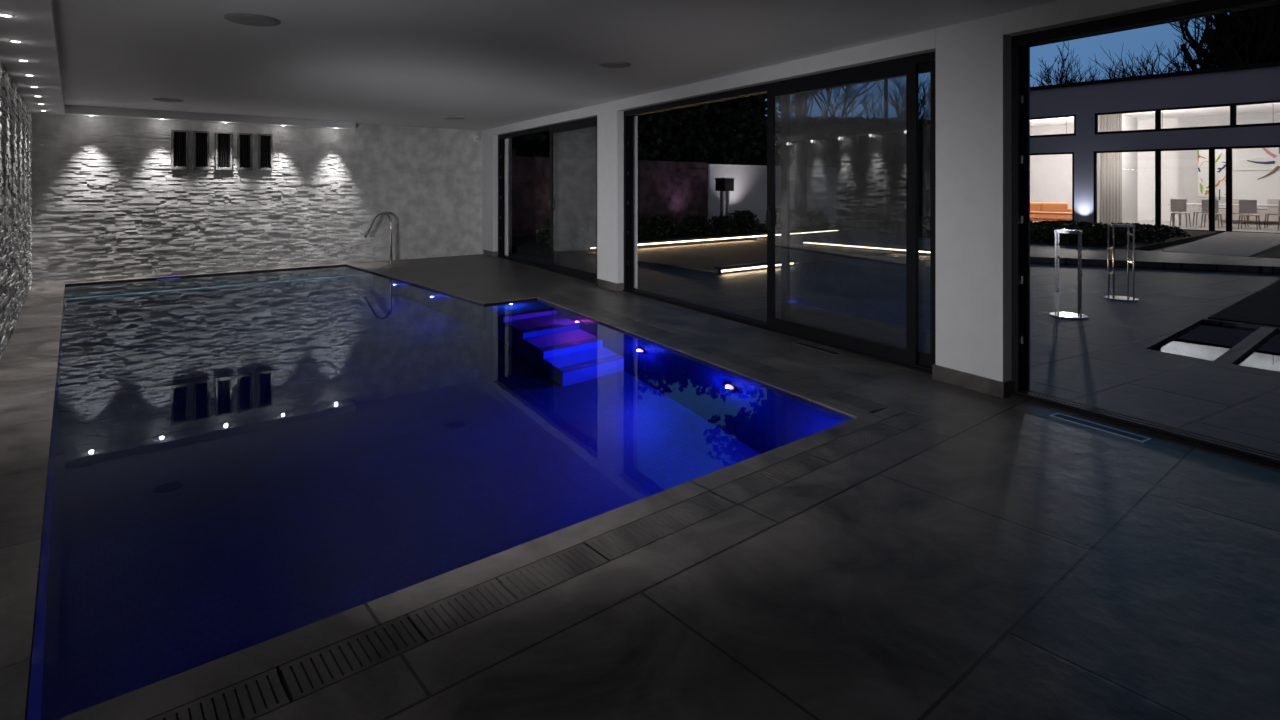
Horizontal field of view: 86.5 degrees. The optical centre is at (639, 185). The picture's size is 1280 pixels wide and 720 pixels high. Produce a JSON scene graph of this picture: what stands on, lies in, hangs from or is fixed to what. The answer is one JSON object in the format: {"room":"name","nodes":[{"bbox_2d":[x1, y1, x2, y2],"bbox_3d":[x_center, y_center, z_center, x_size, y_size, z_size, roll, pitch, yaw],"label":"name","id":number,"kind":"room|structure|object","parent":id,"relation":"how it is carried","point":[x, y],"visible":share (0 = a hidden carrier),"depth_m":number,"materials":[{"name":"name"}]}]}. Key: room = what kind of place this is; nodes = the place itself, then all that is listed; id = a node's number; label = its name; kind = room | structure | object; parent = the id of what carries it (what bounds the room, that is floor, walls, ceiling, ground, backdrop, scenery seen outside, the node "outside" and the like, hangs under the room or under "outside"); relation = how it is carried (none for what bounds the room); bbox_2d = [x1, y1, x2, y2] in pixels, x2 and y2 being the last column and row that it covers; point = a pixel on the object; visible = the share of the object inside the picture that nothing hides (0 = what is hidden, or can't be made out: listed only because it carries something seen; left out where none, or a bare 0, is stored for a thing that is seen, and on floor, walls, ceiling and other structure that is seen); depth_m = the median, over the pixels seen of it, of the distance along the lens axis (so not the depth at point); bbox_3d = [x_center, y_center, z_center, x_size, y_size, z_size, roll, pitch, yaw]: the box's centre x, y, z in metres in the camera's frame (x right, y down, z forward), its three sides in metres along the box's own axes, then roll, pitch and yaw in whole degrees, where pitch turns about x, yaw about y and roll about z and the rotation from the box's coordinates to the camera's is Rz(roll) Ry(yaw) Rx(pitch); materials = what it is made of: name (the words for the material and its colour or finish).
{"room":"indoor swimming pool","nodes":[
{"label":"indoor swimming pool","id":0,"kind":"room"},
{"bbox_2d":[0,60,32,359],"bbox_3d":[-3.515,0.135,3.352,0.224,2.590,16.050,0,0,-40],"label":"wall","id":1,"kind":"structure","parent":0,"point":[16,223],"depth_m":6.68,"materials":[{"name":"stone"}]},
{"bbox_2d":[0,13,14,17],"bbox_3d":[-3.788,-1.017,4.059,0.084,0.006,0.084,0,0,-40],"label":"recessed light","id":2,"kind":"object","parent":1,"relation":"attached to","point":[1,14],"visible":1,"depth_m":4.06,"materials":[{"name":"white"}]},
{"bbox_2d":[8,40,22,42],"bbox_3d":[-4.396,-1.017,4.790,0.084,0.006,0.084,0,0,-40],"label":"recessed light","id":3,"kind":"object","parent":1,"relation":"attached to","point":[13,41],"visible":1,"depth_m":4.78,"materials":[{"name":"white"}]},
{"bbox_2d":[0,0,64,114],"bbox_3d":[-3.302,-1.079,3.530,0.360,0.119,16.050,0,0,-40],"label":"ceiling","id":4,"kind":"structure","parent":1,"relation":"attached to","point":[33,23],"depth_m":5.20,"materials":[{"name":"white paint"}]},
{"bbox_2d":[31,113,511,284],"bbox_3d":[-5.791,0.135,12.047,7.790,2.590,0.272,0,0,-40],"label":"wall","id":5,"kind":"structure","parent":0,"point":[109,203],"depth_m":11.26,"materials":[{"name":"stone"}]},
{"bbox_2d":[171,130,188,169],"bbox_3d":[-7.262,-0.568,10.723,0.225,0.615,0.165,0,0,-40],"label":"air vent","id":6,"kind":"object","parent":5,"relation":"in","point":[179,138],"visible":1,"depth_m":10.72,"materials":[{"name":"grey metal"}]},
{"bbox_2d":[193,131,208,169],"bbox_3d":[-7.043,-0.568,10.905,0.215,0.615,0.165,0,0,-40],"label":"air vent","id":7,"kind":"object","parent":5,"relation":"in","point":[200,138],"visible":1,"depth_m":10.89,"materials":[{"name":"grey metal"}]},
{"bbox_2d":[65,105,355,129],"bbox_3d":[-6.671,-1.079,10.938,3.940,0.119,0.350,0,0,-40],"label":"trim","id":8,"kind":"structure","parent":5,"relation":"attached to","point":[72,110],"depth_m":10.60,"materials":[{"name":"white paint"}]},
{"bbox_2d":[215,132,231,169],"bbox_3d":[-6.805,-0.568,11.103,0.235,0.615,0.165,0,0,-40],"label":"air vent","id":9,"kind":"object","parent":5,"relation":"in","point":[223,140],"visible":1,"depth_m":11.10,"materials":[{"name":"grey metal"}]},
{"bbox_2d":[237,133,252,169],"bbox_3d":[-6.574,-0.568,11.295,0.215,0.615,0.165,0,0,-40],"label":"air vent","id":10,"kind":"object","parent":5,"relation":"in","point":[244,140],"visible":1,"depth_m":11.28,"materials":[{"name":"grey metal"}]},
{"bbox_2d":[258,134,272,170],"bbox_3d":[-6.342,-0.568,11.489,0.210,0.615,0.165,0,0,-40],"label":"air vent","id":11,"kind":"object","parent":5,"relation":"in","point":[265,141],"visible":1,"depth_m":11.48,"materials":[{"name":"grey metal"}]},
{"bbox_2d":[53,0,1060,130],"bbox_3d":[-0.724,-1.265,5.640,7.483,0.250,16.605,0,0,-40],"label":"ceiling","id":12,"kind":"structure","parent":0,"point":[491,64],"depth_m":5.52,"materials":[{"name":"white paint"}]},
{"bbox_2d":[152,98,182,101],"bbox_3d":[-6.239,-1.133,8.989,0.340,0.015,0.340,0,0,-40],"label":"ceiling speaker","id":13,"kind":"object","parent":12,"relation":"attached to","point":[155,99],"visible":1,"depth_m":8.95,"materials":[{"name":"grey"}]},
{"bbox_2d":[224,13,280,26],"bbox_3d":[-2.649,-1.133,4.652,0.340,0.015,0.340,0,0,-40],"label":"ceiling speaker","id":14,"kind":"object","parent":12,"relation":"attached to","point":[240,18],"visible":1,"depth_m":4.61,"materials":[{"name":"grey"}]},
{"bbox_2d":[444,116,464,118],"bbox_3d":[-3.083,-1.133,11.316,0.340,0.015,0.340,0,0,-40],"label":"ceiling speaker","id":15,"kind":"object","parent":12,"relation":"attached to","point":[449,117],"visible":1,"depth_m":11.23,"materials":[{"name":"grey"}]},
{"bbox_2d":[599,61,630,67],"bbox_3d":[-0.234,-1.133,6.362,0.300,0.015,0.300,0,0,-40],"label":"ceiling speaker","id":16,"kind":"object","parent":12,"relation":"attached to","point":[610,64],"visible":1,"depth_m":6.30,"materials":[{"name":"grey"}]},
{"bbox_2d":[0,254,1279,719],"bbox_3d":[-0.640,1.460,5.578,7.433,0.120,16.507,0,0,-40],"label":"floor","id":17,"kind":"structure","parent":0,"point":[989,557],"depth_m":2.37,"materials":[{"name":"tile"}]},
{"bbox_2d":[149,668,289,719],"bbox_3d":[-1.271,1.458,1.687,0.697,0.115,0.176,0,0,-40],"label":"drain grating","id":18,"kind":"object","parent":17,"relation":"in","point":[252,698],"visible":0.9,"depth_m":1.84,"materials":[{"name":"stone"}]},
{"bbox_2d":[364,212,394,263],"bbox_3d":[-4.627,0.931,12.073,0.546,0.938,0.140,0,0,-40],"label":"spout","id":19,"kind":"object","parent":17,"relation":"on","point":[380,213],"visible":1,"depth_m":12.18,"materials":[{"name":"silver metal"}]},
{"bbox_2d":[279,578,519,702],"bbox_3d":[-0.729,1.458,2.138,0.697,0.115,0.176,0,0,-40],"label":"drain grating","id":20,"kind":"object","parent":17,"relation":"in","point":[304,676],"visible":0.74,"depth_m":2.10,"materials":[{"name":"stone"}]},
{"bbox_2d":[25,265,852,719],"bbox_3d":[-3.123,2.081,7.184,4.590,1.338,10.400,0,0,-40],"label":"swimming pool","id":21,"kind":"object","parent":17,"relation":"in","point":[239,461],"visible":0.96,"depth_m":3.79,"materials":[{"name":"liquid"}]},
{"bbox_2d":[497,517,672,600],"bbox_3d":[-0.187,1.458,2.589,0.697,0.115,0.176,0,0,-40],"label":"drain grating","id":22,"kind":"object","parent":17,"relation":"in","point":[527,581],"visible":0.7,"depth_m":2.55,"materials":[{"name":"stone"}]},
{"bbox_2d":[568,302,608,313],"bbox_3d":[-0.596,1.458,7.832,0.190,0.115,0.745,0,0,-30],"label":"drain grating","id":23,"kind":"object","parent":17,"relation":"in","point":[590,308],"visible":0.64,"depth_m":7.84,"materials":[{"name":"metal"}]},
{"bbox_2d":[598,312,643,325],"bbox_3d":[-0.215,1.458,7.183,0.190,0.115,0.745,0,0,-30],"label":"drain grating","id":24,"kind":"object","parent":17,"relation":"in","point":[627,321],"visible":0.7,"depth_m":7.14,"materials":[{"name":"metal"}]},
{"bbox_2d":[647,472,783,532],"bbox_3d":[0.355,1.458,3.040,0.697,0.115,0.176,0,0,-40],"label":"drain grating","id":25,"kind":"object","parent":17,"relation":"in","point":[675,518],"visible":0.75,"depth_m":3.01,"materials":[{"name":"stone"}]},
{"bbox_2d":[757,438,866,483],"bbox_3d":[0.896,1.458,3.491,0.697,0.115,0.176,0,0,-40],"label":"drain grating","id":26,"kind":"object","parent":17,"relation":"in","point":[788,470],"visible":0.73,"depth_m":3.47,"materials":[{"name":"stone"}]},
{"bbox_2d":[793,342,842,355],"bbox_3d":[1.526,1.398,5.856,0.097,0.004,0.520,0,0,-31],"label":"floor vent","id":27,"kind":"object","parent":17,"relation":"in","point":[810,346],"visible":1,"depth_m":5.84,"materials":[{"name":"silver metal"}]},
{"bbox_2d":[840,411,931,446],"bbox_3d":[1.438,1.458,3.942,0.697,0.115,0.176,0,0,-40],"label":"drain grating","id":28,"kind":"object","parent":17,"relation":"in","point":[870,435],"visible":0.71,"depth_m":3.91,"materials":[{"name":"metal"}]},
{"bbox_2d":[1049,413,1151,442],"bbox_3d":[2.660,1.398,3.947,0.097,0.004,0.500,0,0,-31],"label":"floor vent","id":29,"kind":"object","parent":17,"relation":"in","point":[1100,427],"visible":1,"depth_m":3.93,"materials":[{"name":"silver metal"}]},
{"bbox_2d":[482,0,1197,388],"bbox_3d":[1.066,0.130,7.054,0.320,2.580,16.749,0,0,-31],"label":"wall","id":30,"kind":"structure","parent":0,"point":[974,57],"depth_m":4.77,"materials":[{"name":"paint"}]},
{"bbox_2d":[473,136,478,141],"bbox_3d":[-3.317,-0.960,13.772,0.070,0.120,0.125,0,0,-40],"label":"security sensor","id":31,"kind":"object","parent":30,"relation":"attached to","point":[475,138],"visible":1,"depth_m":13.75,"materials":[{"name":"white"}]},
{"bbox_2d":[497,116,596,282],"bbox_3d":[-1.626,0.201,11.556,0.199,2.401,4.500,0,0,-31],"label":"door","id":32,"kind":"structure","parent":30,"relation":"in","point":[589,276],"depth_m":11.17,"materials":[{"name":"black metal"}]},
{"bbox_2d":[484,249,1012,397],"bbox_3d":[1.054,1.347,6.843,0.116,0.105,16.427,0,0,-31],"label":"baseboard","id":33,"kind":"structure","parent":30,"relation":"attached to","point":[985,385],"depth_m":4.72,"materials":[{"name":"stone"}]},
{"bbox_2d":[623,51,935,374],"bbox_3d":[1.043,0.201,7.064,0.199,2.401,4.790,0,0,-31],"label":"door","id":34,"kind":"structure","parent":30,"relation":"in","point":[910,357],"depth_m":6.05,"materials":[{"name":"black metal"}]},
{"bbox_2d":[1012,0,1279,468],"bbox_3d":[3.775,0.201,2.467,0.199,2.401,4.895,0,0,-31],"label":"door frame","id":35,"kind":"structure","parent":30,"relation":"in","point":[1021,44],"depth_m":4.41,"materials":[{"name":"black metal"}]},
{"label":"outside","id":36,"kind":"structure","parent":0,"visible":0},
{"bbox_2d":[757,231,1279,273],"bbox_3d":[8.820,1.355,12.874,3.170,0.110,14.494,0,0,-40],"label":"path","id":37,"kind":"structure","parent":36,"point":[1039,253],"depth_m":12.42,"materials":[{"name":"concrete"}]},
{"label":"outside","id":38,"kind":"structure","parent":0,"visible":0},
{"bbox_2d":[508,221,1279,452],"bbox_3d":[12.024,1.558,34.727,57.086,0.285,82.000,0,0,-40],"label":"ground","id":39,"kind":"structure","parent":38,"point":[1106,360],"depth_m":7.32,"materials":[{"name":"stone"}]},
{"bbox_2d":[512,130,576,157],"bbox_3d":[-6.204,-2.187,23.864,7.182,8.213,7.637,0,0,-40],"label":"evergreen tree","id":40,"kind":"object","parent":39,"relation":"on","point":[535,138],"visible":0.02,"depth_m":23.06,"materials":[{"name":"black plant"}]},
{"bbox_2d":[512,128,647,158],"bbox_3d":[-3.920,-2.382,24.792,7.533,8.440,7.740,0,0,45],"label":"evergreen tree","id":41,"kind":"object","parent":39,"relation":"on","point":[569,148],"visible":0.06,"depth_m":23.59,"materials":[{"name":"black plant"}]},
{"bbox_2d":[512,156,707,236],"bbox_3d":[-1.402,0.325,19.302,9.140,2.190,0.334,0,0,-40],"label":"wall","id":42,"kind":"structure","parent":39,"relation":"on","point":[680,188],"depth_m":18.97,"materials":[{"name":"stone"}]},
{"bbox_2d":[560,108,709,160],"bbox_3d":[-1.363,-2.220,27.221,7.723,8.599,7.312,0,0,-15],"label":"evergreen tree","id":43,"kind":"object","parent":39,"relation":"on","point":[643,129],"visible":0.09,"depth_m":25.22,"materials":[{"name":"black plant"}]},
{"bbox_2d":[586,228,837,252],"bbox_3d":[2.307,1.330,17.081,8.800,0.180,0.175,0,0,-40],"label":"light strip","id":44,"kind":"object","parent":39,"relation":"on","point":[741,237],"visible":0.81,"depth_m":16.37,"materials":[{"name":"glowing white plastic diffuser"},{"name":"dark metal"}]},
{"bbox_2d":[661,93,794,165],"bbox_3d":[3.336,-2.001,27.200,6.114,7.125,4.724,0,0,18],"label":"evergreen tree","id":45,"kind":"object","parent":39,"relation":"on","point":[748,138],"visible":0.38,"depth_m":25.78,"materials":[{"name":"black plant"}]},
{"bbox_2d":[714,260,793,273],"bbox_3d":[1.956,1.363,11.500,1.781,0.115,0.175,0,0,-38],"label":"light strip","id":46,"kind":"object","parent":39,"relation":"on","point":[726,269],"visible":0.86,"depth_m":11.24,"materials":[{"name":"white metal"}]},
{"bbox_2d":[707,164,836,223],"bbox_3d":[4.862,0.350,24.453,7.080,2.140,0.390,0,0,-40],"label":"wall","id":47,"kind":"structure","parent":39,"relation":"on","point":[750,181],"depth_m":23.72,"materials":[{"name":"white paint"}]},
{"bbox_2d":[794,92,806,222],"bbox_3d":[5.941,-5.121,24.855,6.261,13.248,6.384,0,0,-40],"label":"evergreen tree","id":48,"kind":"object","parent":39,"relation":"on","point":[800,146],"visible":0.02,"depth_m":24.84,"materials":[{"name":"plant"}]},
{"bbox_2d":[776,81,880,117],"bbox_3d":[12.429,-5.551,47.486,10.610,14.101,9.860,0,0,12],"label":"bare tree","id":49,"kind":"object","parent":39,"relation":"on","point":[813,93],"visible":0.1,"depth_m":47.42,"materials":[{"name":"black plant"}]},
{"bbox_2d":[790,115,929,220],"bbox_3d":[9.625,-0.666,28.054,7.672,4.337,1.325,0,0,-16],"label":"wall","id":50,"kind":"structure","parent":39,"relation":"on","point":[853,146],"depth_m":27.40,"materials":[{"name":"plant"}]},
{"bbox_2d":[803,240,929,255],"bbox_3d":[5.313,1.350,14.505,0.175,0.140,4.300,0,0,-40],"label":"light strip","id":51,"kind":"object","parent":39,"relation":"on","point":[897,249],"visible":0.57,"depth_m":14.88,"materials":[{"name":"white plastic"}]},
{"bbox_2d":[883,79,888,218],"bbox_3d":[8.682,-1.750,24.000,1.000,6.500,0.171,0,0,-40],"label":"utility pole","id":52,"kind":"object","parent":39,"relation":"on","point":[886,198],"visible":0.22,"depth_m":23.94,"materials":[{"name":"grey metal"}]},
{"bbox_2d":[855,72,929,118],"bbox_3d":[19.513,-3.804,48.856,7.258,10.608,7.228,0,0,32],"label":"bare tree","id":53,"kind":"object","parent":39,"relation":"on","point":[896,105],"visible":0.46,"depth_m":48.03,"materials":[{"name":"black plant"}]},
{"bbox_2d":[1049,229,1088,319],"bbox_3d":[4.652,0.948,7.385,0.370,0.935,0.370,0,0,38],"label":"stand","id":54,"kind":"object","parent":39,"relation":"on","point":[1065,315],"visible":1,"depth_m":7.36,"materials":[{"name":"grey metal"}]},
{"bbox_2d":[1030,41,1130,85],"bbox_3d":[26.902,-3.675,41.523,6.847,10.349,6.214,0,0,-40],"label":"bare tree","id":55,"kind":"object","parent":39,"relation":"on","point":[1046,75],"visible":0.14,"depth_m":41.59,"materials":[{"name":"black plant"}]},
{"bbox_2d":[1053,55,1140,83],"bbox_3d":[30.097,-3.535,44.119,6.460,10.070,6.323,0,0,21],"label":"bare tree","id":56,"kind":"object","parent":39,"relation":"on","point":[1058,62],"visible":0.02,"depth_m":44.45,"materials":[{"name":"black plant"}]},
{"bbox_2d":[1052,59,1156,82],"bbox_3d":[28.560,-3.257,41.379,5.864,9.515,6.544,0,0,35],"label":"bare tree","id":57,"kind":"object","parent":39,"relation":"on","point":[1095,70],"visible":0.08,"depth_m":40.94,"materials":[{"name":"black plant"}]},
{"bbox_2d":[1103,224,1138,301],"bbox_3d":[6.019,0.948,8.509,0.370,0.935,0.370,0,0,20],"label":"stand","id":58,"kind":"object","parent":39,"relation":"on","point":[1116,298],"visible":1,"depth_m":8.46,"materials":[{"name":"grey metal"}]},
{"bbox_2d":[1030,61,1279,233],"bbox_3d":[20.876,-0.980,20.172,7.700,4.800,20.500,0,0,-40],"label":"house","id":59,"kind":"structure","parent":39,"relation":"on","point":[1229,108],"depth_m":22.00,"materials":[{"name":"grey paint"}]},
{"bbox_2d":[1030,202,1071,220],"bbox_3d":[15.514,0.980,26.052,0.820,0.720,2.100,0,0,-40],"label":"sofa","id":60,"kind":"object","parent":59,"relation":"on","point":[1034,206],"visible":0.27,"depth_m":25.58,"materials":[{"name":"orange fabric"}]},
{"bbox_2d":[1030,202,1041,211],"bbox_3d":[14.976,0.830,26.190,0.170,0.420,0.900,0,0,-40],"label":"cushion","id":61,"kind":"object","parent":60,"relation":"on","point":[1034,206],"depth_m":25.92,"materials":[{"name":"orange fabric"}]},
{"bbox_2d":[1041,202,1067,211],"bbox_3d":[15.552,0.830,25.498,0.170,0.420,0.900,0,0,-40],"label":"cushion","id":62,"kind":"object","parent":60,"relation":"on","point":[1045,206],"depth_m":25.45,"materials":[{"name":"orange fabric"}]},
{"bbox_2d":[1030,211,1071,220],"bbox_3d":[14.586,1.140,24.369,0.800,0.400,2.200,0,0,-40],"label":"coffee table","id":63,"kind":"object","parent":59,"relation":"on","point":[1031,212],"visible":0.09,"depth_m":24.12,"materials":[{"name":"brown wood"}]},
{"bbox_2d":[1030,218,1071,220],"bbox_3d":[14.586,1.185,24.369,0.680,0.030,2.000,0,0,-40],"label":"shelf","id":64,"kind":"object","parent":63,"relation":"attached to","point":[1030,218],"depth_m":24.13,"materials":[{"name":"brown wood"}]},
{"bbox_2d":[1100,114,1121,223],"bbox_3d":[15.205,-0.590,21.977,0.092,3.820,0.630,0,0,-40],"label":"curtain","id":65,"kind":"object","parent":59,"relation":"hanging from","point":[1110,163],"visible":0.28,"depth_m":21.96,"materials":[{"name":"white fabric"}]},
{"bbox_2d":[1170,199,1190,226],"bbox_3d":[17.696,0.881,22.274,0.484,0.921,0.464,0,0,-40],"label":"dining chair","id":66,"kind":"object","parent":59,"relation":"on","point":[1177,206],"visible":0.95,"depth_m":22.14,"materials":[{"name":"grey fabric"}]},
{"bbox_2d":[1193,198,1208,224],"bbox_3d":[19.041,0.881,23.003,0.484,0.921,0.464,0,0,-40],"label":"dining chair","id":67,"kind":"object","parent":59,"relation":"on","point":[1199,200],"visible":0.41,"depth_m":23.21,"materials":[{"name":"grey"}]},
{"bbox_2d":[1201,199,1222,228],"bbox_3d":[18.207,0.881,21.659,0.484,0.921,0.464,0,0,-40],"label":"dining chair","id":68,"kind":"object","parent":59,"relation":"on","point":[1205,202],"visible":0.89,"depth_m":21.57,"materials":[{"name":"grey fabric"}]},
{"bbox_2d":[1167,203,1277,225],"bbox_3d":[19.232,0.965,21.601,1.000,0.750,3.800,0,0,-40],"label":"dining table","id":69,"kind":"object","parent":59,"relation":"on","point":[1188,204],"visible":0.4,"depth_m":22.11,"materials":[{"name":"white"}]},
{"bbox_2d":[1197,147,1279,204],"bbox_3d":[22.098,-0.562,23.976,0.125,2.604,3.864,0,0,-40],"label":"wall picture","id":70,"kind":"object","parent":59,"relation":"attached to","point":[1260,186],"depth_m":24.39,"materials":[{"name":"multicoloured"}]},
{"bbox_2d":[1232,199,1248,226],"bbox_3d":[19.616,0.881,22.311,0.484,0.921,0.464,0,0,-40],"label":"dining chair","id":71,"kind":"object","parent":59,"relation":"on","point":[1234,201],"visible":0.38,"depth_m":22.45,"materials":[{"name":"grey"}]},
{"bbox_2d":[1215,206,1278,221],"bbox_3d":[22.344,0.990,23.020,0.560,0.500,4.500,0,0,-40],"label":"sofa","id":72,"kind":"object","parent":59,"relation":"on","point":[1222,209],"visible":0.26,"depth_m":23.71,"materials":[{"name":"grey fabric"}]},
{"bbox_2d":[1238,200,1260,229],"bbox_3d":[18.783,0.881,20.967,0.484,0.921,0.464,0,0,-40],"label":"dining chair","id":73,"kind":"object","parent":59,"relation":"on","point":[1245,206],"visible":1,"depth_m":20.83,"materials":[{"name":"grey"}]},
{"bbox_2d":[1264,199,1279,227],"bbox_3d":[20.192,0.881,21.619,0.484,0.921,0.464,0,0,-40],"label":"dining chair","id":74,"kind":"object","parent":59,"relation":"on","point":[1269,201],"visible":0.96,"depth_m":21.80,"materials":[{"name":"grey"}]},
{"bbox_2d":[1277,200,1279,230],"bbox_3d":[19.359,0.881,20.275,0.484,0.921,0.464,0,0,-40],"label":"dining chair","id":75,"kind":"object","parent":59,"relation":"on","point":[1278,200],"visible":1,"depth_m":20.29,"materials":[{"name":"grey"}]},
{"bbox_2d":[1088,30,1249,78],"bbox_3d":[31.592,-3.877,40.865,7.739,10.753,8.313,0,0,29],"label":"bare tree","id":76,"kind":"object","parent":39,"relation":"on","point":[1111,71],"visible":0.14,"depth_m":38.90,"materials":[{"name":"black plant"}]},
{"bbox_2d":[1116,27,1241,75],"bbox_3d":[34.643,-4.374,42.257,8.591,11.748,5.947,0,0,10],"label":"bare tree","id":77,"kind":"object","parent":39,"relation":"on","point":[1149,58],"visible":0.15,"depth_m":42.59,"materials":[{"name":"black plant"}]},
{"bbox_2d":[1151,322,1256,360],"bbox_3d":[5.300,1.573,6.356,2.120,0.255,0.470,0,0,-40],"label":"pond","id":78,"kind":"structure","parent":39,"relation":"on","point":[1207,341],"depth_m":6.32,"materials":[{"name":"black"}]},
{"bbox_2d":[1162,232,1279,256],"bbox_3d":[13.934,1.353,15.929,8.560,0.115,1.740,0,0,-40],"label":"stone walkway","id":79,"kind":"structure","parent":39,"relation":"on","point":[1247,244],"depth_m":15.02,"materials":[{"name":"grey stone"}]},
{"bbox_2d":[1169,4,1279,69],"bbox_3d":[34.620,-8.240,36.555,16.284,19.480,12.502,0,0,-27],"label":"bare tree","id":80,"kind":"object","parent":39,"relation":"on","point":[1220,20],"visible":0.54,"depth_m":36.44,"materials":[{"name":"black plant"}]},
{"bbox_2d":[1194,5,1279,69],"bbox_3d":[37.988,-7.476,38.035,10.629,17.962,13.356,0,0,-21],"label":"evergreen tree","id":81,"kind":"object","parent":39,"relation":"on","point":[1254,40],"visible":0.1,"depth_m":40.15,"materials":[{"name":"black plant"}]},
{"bbox_2d":[1235,331,1279,371],"bbox_3d":[6.550,1.573,4.769,2.230,0.255,3.350,0,0,-40],"label":"pond","id":82,"kind":"structure","parent":39,"relation":"in","point":[1266,355],"depth_m":5.76,"materials":[{"name":"black"}]},
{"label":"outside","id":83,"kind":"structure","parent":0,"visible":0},
{"bbox_2d":[829,228,1279,326],"bbox_3d":[11.448,1.360,13.171,15.850,0.120,17.600,0,0,-40],"label":"ground","id":84,"kind":"structure","parent":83,"point":[1262,307],"depth_m":8.79,"materials":[{"name":"black soil"}]},
{"bbox_2d":[892,216,929,235],"bbox_3d":[7.541,1.060,18.227,1.743,0.567,1.402,0,0,-40],"label":"shrub","id":85,"kind":"object","parent":84,"relation":"on","point":[924,222],"visible":0.41,"depth_m":17.88,"materials":[{"name":"green plant"}]},
{"bbox_2d":[876,220,1190,242],"bbox_3d":[11.056,1.198,19.615,6.978,0.323,7.538,0,0,-40],"label":"ground cover","id":86,"kind":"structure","parent":84,"relation":"on","point":[1149,233],"depth_m":17.65,"materials":[{"name":"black plant"}]},
{"bbox_2d":[1030,224,1072,242],"bbox_3d":[9.751,1.126,16.117,1.725,0.420,1.229,0,0,-3],"label":"shrub","id":87,"kind":"object","parent":84,"relation":"on","point":[1039,229],"visible":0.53,"depth_m":15.87,"materials":[{"name":"green plant"}]},
{"bbox_2d":[1041,226,1101,244],"bbox_3d":[9.862,1.127,15.570,1.107,0.426,1.346,0,0,-23],"label":"shrub","id":88,"kind":"object","parent":84,"relation":"on","point":[1067,237],"visible":0.52,"depth_m":15.30,"materials":[{"name":"green plant"}]},
{"bbox_2d":[1069,227,1135,245],"bbox_3d":[10.260,1.128,15.168,1.260,0.418,0.954,0,0,-5],"label":"shrub","id":89,"kind":"object","parent":84,"relation":"on","point":[1102,233],"visible":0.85,"depth_m":14.95,"materials":[{"name":"green plant"}]},
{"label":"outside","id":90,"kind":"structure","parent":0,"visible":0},
{"bbox_2d":[580,240,894,271],"bbox_3d":[2.061,1.404,14.172,5.200,0.032,4.050,0,0,-40],"label":"step","id":91,"kind":"structure","parent":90,"point":[701,257],"depth_m":13.78,"materials":[{"name":"grey stone"}]},
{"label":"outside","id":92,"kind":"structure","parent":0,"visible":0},
{"bbox_2d":[512,223,876,256],"bbox_3d":[1.580,1.360,18.970,12.300,0.120,3.660,0,0,-40],"label":"ground","id":93,"kind":"structure","parent":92,"point":[528,245],"depth_m":15.65,"materials":[{"name":"black soil"}]},
{"bbox_2d":[536,218,576,243],"bbox_3d":[-1.911,0.992,15.574,1.009,0.680,1.004,0,0,-40],"label":"shrub","id":94,"kind":"object","parent":93,"relation":"on","point":[567,227],"visible":0.7,"depth_m":15.49,"materials":[{"name":"green plant"}]},
{"bbox_2d":[572,214,595,241],"bbox_3d":[-1.187,0.994,16.346,0.993,0.688,0.957,0,0,32],"label":"shrub","id":95,"kind":"object","parent":93,"relation":"on","point":[588,227],"visible":0.66,"depth_m":16.20,"materials":[{"name":"green plant"}]},
{"bbox_2d":[638,213,668,238],"bbox_3d":[0.285,0.997,16.994,1.009,0.695,0.988,0,0,-25],"label":"shrub","id":96,"kind":"object","parent":93,"relation":"on","point":[651,226],"visible":0.95,"depth_m":16.85,"materials":[{"name":"green plant"}]},
{"bbox_2d":[650,211,680,236],"bbox_3d":[0.637,0.998,17.744,0.986,0.689,1.015,0,0,24],"label":"shrub","id":97,"kind":"object","parent":93,"relation":"on","point":[669,219],"visible":0.48,"depth_m":17.60,"materials":[{"name":"green plant"}]},
{"bbox_2d":[674,212,711,235],"bbox_3d":[1.496,0.992,18.117,0.966,0.685,1.083,0,0,-40],"label":"shrub","id":98,"kind":"object","parent":93,"relation":"on","point":[696,225],"visible":0.97,"depth_m":18.00,"materials":[{"name":"green plant"}]},
{"bbox_2d":[705,212,739,234],"bbox_3d":[2.194,0.993,18.325,0.988,0.675,0.971,0,0,21],"label":"shrub","id":99,"kind":"object","parent":93,"relation":"on","point":[718,226],"visible":0.97,"depth_m":18.18,"materials":[{"name":"green plant"}]},
{"bbox_2d":[714,178,734,227],"bbox_3d":[2.568,0.525,20.612,0.440,1.550,0.440,0,0,-40],"label":"lamp","id":100,"kind":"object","parent":93,"relation":"on","point":[724,185],"depth_m":20.49,"materials":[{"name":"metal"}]},
{"bbox_2d":[724,210,758,232],"bbox_3d":[2.833,0.997,19.129,0.978,0.693,1.118,0,0,-40],"label":"shrub","id":101,"kind":"object","parent":93,"relation":"on","point":[743,221],"visible":0.79,"depth_m":18.97,"materials":[{"name":"green plant"}]},
{"bbox_2d":[733,208,763,229],"bbox_3d":[3.077,0.997,19.951,1.062,0.692,1.068,0,0,-40],"label":"shrub","id":102,"kind":"object","parent":93,"relation":"on","point":[753,216],"visible":0.14,"depth_m":19.81,"materials":[{"name":"green plant"}]},
{"bbox_2d":[764,208,796,230],"bbox_3d":[4.139,0.986,20.074,1.000,0.691,0.945,0,0,17],"label":"shrub","id":103,"kind":"object","parent":93,"relation":"on","point":[778,217],"visible":0.42,"depth_m":19.93,"materials":[{"name":"green plant"}]},
{"bbox_2d":[790,209,805,228],"bbox_3d":[4.611,0.996,20.861,0.957,0.692,0.949,0,0,5],"label":"shrub","id":104,"kind":"object","parent":93,"relation":"on","point":[795,213],"visible":0.41,"depth_m":20.69,"materials":[{"name":"green plant"}]},
{"bbox_2d":[798,207,830,228],"bbox_3d":[5.414,0.995,21.122,0.972,0.690,1.125,0,0,-40],"label":"shrub","id":105,"kind":"object","parent":93,"relation":"on","point":[812,221],"visible":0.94,"depth_m":20.95,"materials":[{"name":"green plant"}]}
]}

